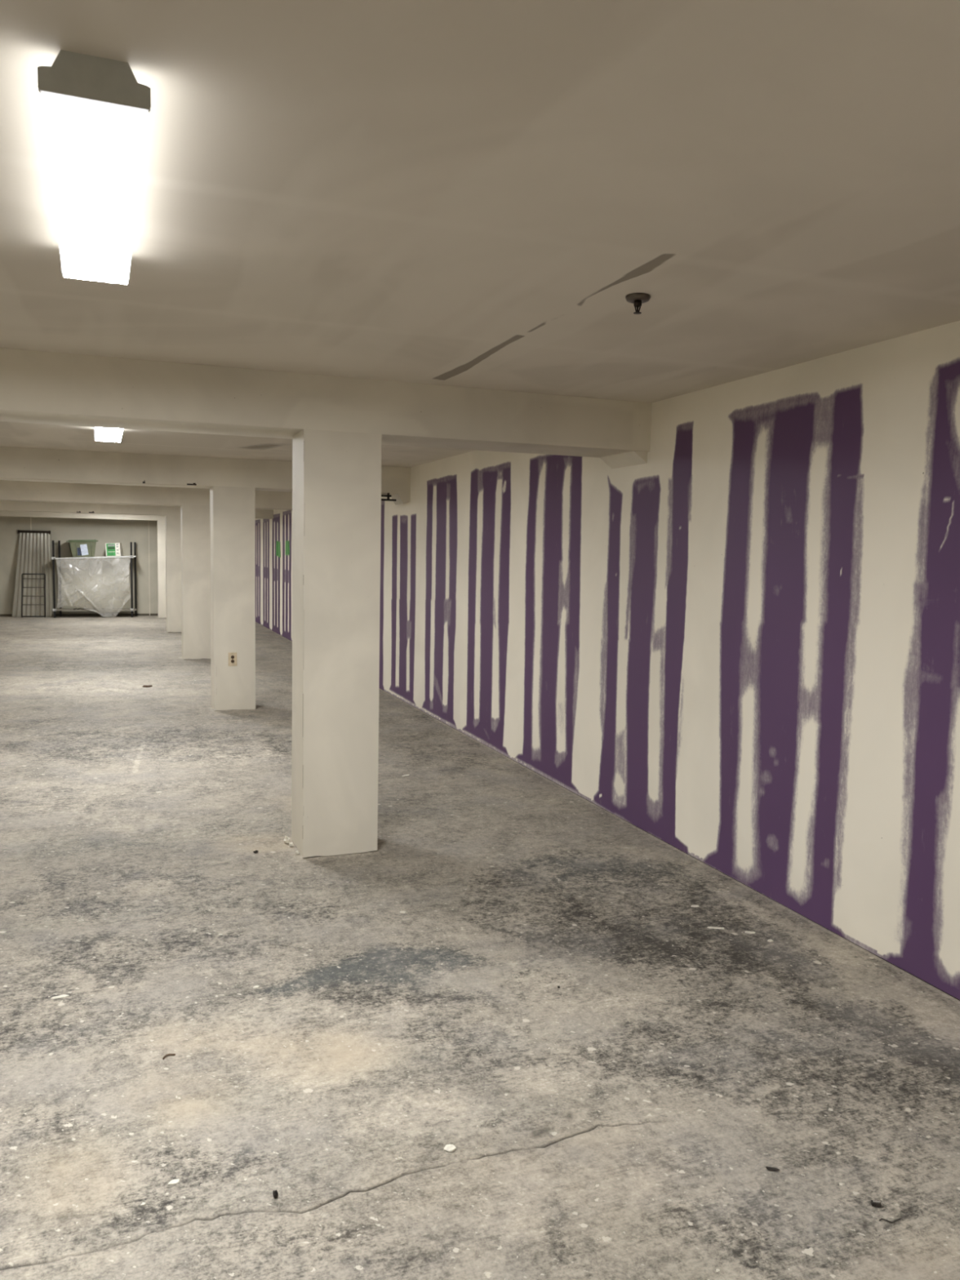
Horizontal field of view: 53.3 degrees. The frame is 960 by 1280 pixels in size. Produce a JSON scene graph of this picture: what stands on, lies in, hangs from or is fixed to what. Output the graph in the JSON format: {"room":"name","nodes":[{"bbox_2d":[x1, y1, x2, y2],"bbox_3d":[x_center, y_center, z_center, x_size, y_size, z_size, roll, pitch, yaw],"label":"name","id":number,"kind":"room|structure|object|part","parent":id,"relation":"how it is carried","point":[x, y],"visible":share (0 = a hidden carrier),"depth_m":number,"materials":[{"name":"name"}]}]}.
{"room":"empty basement","nodes":[
{"label":"empty basement","id":0,"kind":"room"},
{"bbox_2d":[0,516,157,613],"bbox_3d":[-8.456,-1.745,21.377,6.450,2.400,0.120,-1,6,-21],"label":"wall","id":1,"kind":"structure","parent":0,"point":[100,582],"depth_m":21.28,"materials":[{"name":"white paint"}]},
{"bbox_2d":[0,613,158,616],"bbox_3d":[-8.465,-0.566,21.420,6.190,0.045,0.008,-1,6,-21],"label":"baseboard","id":2,"kind":"structure","parent":1,"relation":"attached to","point":[1,615],"depth_m":21.37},
{"bbox_2d":[30,517,150,615],"bbox_3d":[-8.628,-1.736,21.241,2.432,2.400,0.012,-1,6,-21],"label":"trim","id":3,"kind":"structure","parent":1,"relation":"attached to","point":[30,517],"depth_m":21.63,"materials":[{"name":"white paint"}]},
{"bbox_2d":[0,615,959,1279],"bbox_3d":[-3.630,0.759,8.733,6.190,0.123,27.290,-1,6,-21],"label":"floor","id":4,"kind":"structure","parent":0,"point":[625,1119],"depth_m":3.11,"materials":[{"name":"concrete"}]},
{"bbox_2d":[11,529,53,617],"bbox_3d":[-9.696,-1.443,20.724,0.840,1.861,0.262,-1,6,-21],"label":"corrugated panel","id":5,"kind":"object","parent":4,"relation":"on","point":[34,547],"visible":1,"depth_m":20.74,"materials":[{"name":"metal"}]},
{"bbox_3d":[-9.675,-2.343,20.760,0.650,0.075,0.045,-1,6,-21],"label":"rail","id":6,"kind":"part","parent":5,"relation":"part of","materials":[{"name":"metal"}]},
{"bbox_2d":[21,573,45,617],"bbox_3d":[-9.595,-0.957,20.547,0.486,0.939,0.126,-1,6,-21],"label":"wire rack","id":7,"kind":"object","parent":4,"relation":"on","point":[44,578],"visible":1,"depth_m":20.54,"materials":[{"name":"black metal"}]},
{"bbox_2d":[50,994,69,999],"bbox_3d":[-1.449,1.230,3.300,0.060,0.004,0.020,-1,6,-26],"label":"flake","id":8,"kind":"object","parent":4,"relation":"on","point":[63,995],"visible":1,"depth_m":3.30,"materials":[{"name":"white paint"}]},
{"bbox_2d":[51,540,137,617],"bbox_3d":[-8.459,-1.339,21.023,1.711,1.655,0.470,-1,6,-21],"label":"storage shelf","id":9,"kind":"object","parent":4,"relation":"on","point":[60,609],"visible":1,"depth_m":20.96,"materials":[{"name":"grey metal"},{"name":"black steel"},{"name":"clear plastic sheeting"}]},
{"bbox_3d":[-9.153,-1.308,20.539,0.042,1.655,0.040,-1,6,-21],"label":"post","id":10,"kind":"part","parent":9,"relation":"part of","materials":[{"name":"black metal"}]},
{"bbox_3d":[-9.201,-1.346,20.947,0.042,1.655,0.040,-1,6,-21],"label":"post","id":11,"kind":"part","parent":9,"relation":"part of","materials":[{"name":"black metal"}]},
{"bbox_2d":[66,539,97,557],"bbox_3d":[-8.682,-2.002,20.877,0.610,0.390,0.410,-1,6,-26],"label":"storage tote","id":12,"kind":"object","parent":9,"relation":"on","point":[78,548],"visible":1,"depth_m":20.73,"materials":[{"name":"green plastic"}]},
{"bbox_2d":[76,547,81,555],"bbox_3d":[-8.678,-1.916,20.704,0.080,0.169,0.026,-4,7,-26],"label":"print","id":13,"kind":"object","parent":12,"relation":"attached to","point":[78,549],"depth_m":20.70},
{"bbox_3d":[-8.679,-2.162,20.862,0.610,0.043,0.410,-4,7,-26],"label":"lid","id":14,"kind":"part","parent":12,"relation":"part of","materials":[{"name":"green plastic"}]},
{"bbox_2d":[105,542,122,556],"bbox_3d":[-8.056,-1.988,21.042,0.312,0.298,0.226,0,5,-11],"label":"carton","id":15,"kind":"object","parent":9,"relation":"on","point":[112,548],"visible":0.99,"depth_m":20.94,"materials":[{"name":"cardboard"}]},
{"bbox_3d":[-8.076,-1.976,20.928,0.180,0.265,0.004,-2,6,-10],"label":"green panel","id":16,"kind":"part","parent":15,"relation":"part of","materials":[{"name":"green cardboard"}]},
{"bbox_3d":[-7.685,-1.330,21.096,0.042,1.655,0.040,-1,6,-21],"label":"post","id":17,"kind":"part","parent":9,"relation":"part of","materials":[{"name":"black metal"}]},
{"bbox_3d":[-7.748,-1.368,21.499,0.042,1.655,0.040,-1,6,-21],"label":"post","id":18,"kind":"part","parent":9,"relation":"part of","materials":[{"name":"black metal"}]},
{"bbox_2d":[142,684,152,687],"bbox_3d":[-3.712,0.512,10.670,0.105,0.020,0.093,1,5,-2],"label":"scrap","id":19,"kind":"object","parent":4,"relation":"on","point":[144,686],"visible":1,"depth_m":10.64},
{"bbox_2d":[156,520,166,617],"bbox_3d":[-6.928,-1.561,21.168,0.391,2.139,0.328,-1,6,-21],"label":"column","id":20,"kind":"structure","parent":4,"relation":"on","point":[162,612],"depth_m":20.98,"materials":[{"name":"white paint"}]},
{"bbox_2d":[162,1053,175,1059],"bbox_3d":[-0.954,1.272,2.926,0.042,0.007,0.016,-3,7,-41],"label":"scrap","id":21,"kind":"object","parent":4,"relation":"on","point":[170,1054],"visible":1,"depth_m":2.93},
{"bbox_2d":[164,515,181,632],"bbox_3d":[-5.594,-1.218,17.667,0.391,2.139,0.328,-1,6,-21],"label":"column","id":22,"kind":"structure","parent":4,"relation":"on","point":[172,522],"depth_m":17.49,"materials":[{"name":"white paint"}]},
{"bbox_2d":[167,1178,179,1185],"bbox_3d":[-0.753,1.330,2.347,0.029,0.003,0.019,0,5,-13],"label":"flake","id":23,"kind":"object","parent":4,"relation":"on","point":[175,1181],"visible":1,"depth_m":2.35,"materials":[{"name":"white paint"}]},
{"bbox_2d":[180,505,210,659],"bbox_3d":[-3.996,-0.808,13.471,0.392,2.139,0.328,-1,6,-21],"label":"column","id":24,"kind":"structure","parent":4,"relation":"on","point":[195,533],"depth_m":13.32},
{"bbox_2d":[209,485,255,711],"bbox_3d":[-2.403,-0.399,9.291,0.392,2.139,0.328,-1,6,-21],"label":"column","id":25,"kind":"structure","parent":4,"relation":"on","point":[232,508],"depth_m":9.14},
{"bbox_2d":[228,652,236,666],"bbox_3d":[-2.374,0.184,9.179,0.080,0.128,0.014,-1,6,-21],"label":"wall outlet","id":26,"kind":"object","parent":25,"relation":"attached to","point":[232,655],"visible":1,"depth_m":9.18,"materials":[{"name":"beige plastic"}]},
{"bbox_2d":[272,1190,278,1198],"bbox_3d":[-0.493,1.333,2.303,0.011,0.016,0.018,-3,7,-38],"label":"crumb","id":27,"kind":"object","parent":4,"relation":"on","point":[275,1193],"visible":1,"depth_m":2.30,"materials":[{"name":"black"}]},
{"bbox_2d":[284,835,289,844],"bbox_3d":[-1.024,1.060,5.077,0.035,0.040,0.048,-1,6,-21],"label":"lump","id":28,"kind":"object","parent":4,"relation":"on","point":[286,840],"visible":0.99,"depth_m":5.06,"materials":[{"name":"white paint"}]},
{"bbox_2d":[291,429,381,857],"bbox_3d":[-0.751,0.025,4.955,0.391,2.139,0.328,-1,6,-21],"label":"column","id":29,"kind":"structure","parent":4,"relation":"on","point":[336,475],"depth_m":4.81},
{"bbox_2d":[443,1144,456,1152],"bbox_3d":[-0.078,1.329,2.503,0.030,0.005,0.030,4,6,29],"label":"flake","id":30,"kind":"object","parent":4,"relation":"on","point":[449,1148],"visible":1,"depth_m":2.50,"materials":[{"name":"white paint"}]},
{"bbox_2d":[706,926,724,928],"bbox_3d":[0.993,1.212,4.028,0.072,0.005,0.015,2,5,8],"label":"flake","id":31,"kind":"object","parent":4,"relation":"on","point":[712,927],"visible":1,"depth_m":4.03,"materials":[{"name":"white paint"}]},
{"bbox_2d":[744,930,755,933],"bbox_3d":[1.127,1.218,3.986,0.045,0.005,0.017,1,5,2],"label":"flake","id":32,"kind":"object","parent":4,"relation":"on","point":[746,931],"visible":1,"depth_m":3.98,"materials":[{"name":"white paint"}]},
{"bbox_2d":[765,1166,780,1170],"bbox_3d":[0.748,1.350,2.442,0.037,0.005,0.010,2,5,13],"label":"scrap","id":33,"kind":"object","parent":4,"relation":"on","point":[766,1167],"visible":1,"depth_m":2.44,"materials":[{"name":"grey"}]},
{"bbox_2d":[871,1200,881,1207],"bbox_3d":[0.959,1.363,2.314,0.021,0.010,0.012,2,5,8],"label":"scrap","id":34,"kind":"object","parent":4,"relation":"on","point":[874,1203],"visible":1,"depth_m":2.31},
{"bbox_2d":[879,1217,901,1223],"bbox_3d":[0.970,1.371,2.258,0.053,0.005,0.017,1,5,-4],"label":"scrap","id":35,"kind":"object","parent":4,"relation":"on","point":[880,1220],"visible":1,"depth_m":2.26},
{"bbox_2d":[0,0,959,467],"bbox_3d":[-3.581,-1.751,8.506,6.190,0.124,27.290,-1,6,-21],"label":"ceiling","id":36,"kind":"structure","parent":0,"point":[471,193],"depth_m":2.24,"materials":[{"name":"white paint"}]},
{"bbox_2d":[0,511,164,520],"bbox_3d":[-8.199,-2.744,20.632,6.190,0.265,0.452,-1,6,-21],"label":"ceiling beam","id":37,"kind":"structure","parent":36,"relation":"attached to","point":[2,513],"depth_m":20.32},
{"bbox_2d":[37,49,151,284],"bbox_3d":[-0.894,-1.030,2.224,0.183,0.084,1.200,-1,6,-22],"label":"ceiling lamp","id":38,"kind":"object","parent":36,"relation":"attached to","point":[95,110],"visible":1,"depth_m":1.89,"materials":[{"name":"plastic"}]},
{"bbox_2d":[94,426,123,442],"bbox_3d":[-2.511,-1.445,6.467,0.183,0.084,1.200,-1,6,-22],"label":"ceiling lamp","id":39,"kind":"object","parent":36,"relation":"attached to","point":[105,434],"visible":0.43,"depth_m":6.58,"materials":[{"name":"plastic"}]},
{"bbox_2d":[0,500,273,519],"bbox_3d":[-6.864,-2.402,17.131,6.190,0.265,0.451,-1,6,-21],"label":"ceiling beam","id":40,"kind":"structure","parent":36,"relation":"attached to","point":[5,505],"depth_m":16.95,"materials":[{"name":"white paint"}]},
{"bbox_2d":[0,480,292,510],"bbox_3d":[-5.266,-1.992,12.936,6.190,0.265,0.452,-1,6,-21],"label":"ceiling beam","id":41,"kind":"structure","parent":36,"relation":"attached to","point":[19,491],"depth_m":12.87,"materials":[{"name":"white paint"}]},
{"bbox_2d":[0,446,410,494],"bbox_3d":[-3.673,-1.583,8.755,6.190,0.265,0.452,-1,6,-21],"label":"ceiling beam","id":42,"kind":"structure","parent":36,"relation":"attached to","point":[16,464],"depth_m":8.79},
{"bbox_2d":[381,493,395,501],"bbox_3d":[-1.003,-1.433,9.546,0.340,0.079,0.024,-1,6,-21],"label":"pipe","id":43,"kind":"object","parent":42,"relation":"hanging from","point":[388,495],"visible":0.43,"depth_m":9.57,"materials":[{"name":"black metal"}]},
{"bbox_2d":[0,347,651,457],"bbox_3d":[-2.021,-1.159,4.420,6.190,0.265,0.452,-1,6,-21],"label":"ceiling beam","id":44,"kind":"structure","parent":36,"relation":"attached to","point":[37,387],"depth_m":4.65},
{"bbox_2d":[625,293,650,314],"bbox_3d":[0.517,-1.099,3.135,0.082,0.057,0.082,-1,6,-21],"label":"sprinkler head","id":45,"kind":"object","parent":36,"relation":"attached to","point":[637,299],"visible":1,"depth_m":3.12},
{"bbox_3d":[0.517,-1.095,3.135,0.026,0.043,0.026,-1,6,-21],"label":"frame","id":46,"kind":"part","parent":45,"relation":"part of","materials":[{"name":"metal"}]},
{"bbox_2d":[255,320,959,999],"bbox_3d":[-0.649,-0.541,9.742,0.142,2.400,27.290,-1,6,-21],"label":"wall","id":47,"kind":"structure","parent":0,"point":[739,644],"depth_m":4.54,"materials":[{"name":"white paint"}]},
{"bbox_2d":[391,493,409,505],"bbox_3d":[-0.818,-1.437,9.779,0.130,0.101,0.300,-1,6,-21],"label":"ceiling beam","id":48,"kind":"structure","parent":47,"relation":"attached to","point":[400,499],"depth_m":9.66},
{"bbox_2d":[599,450,647,468],"bbox_3d":[0.823,-1.038,5.526,0.090,0.066,0.410,-1,6,-21],"label":"trim","id":49,"kind":"structure","parent":47,"relation":"attached to","point":[631,458],"depth_m":5.49,"materials":[{"name":"white paint"}]}
]}

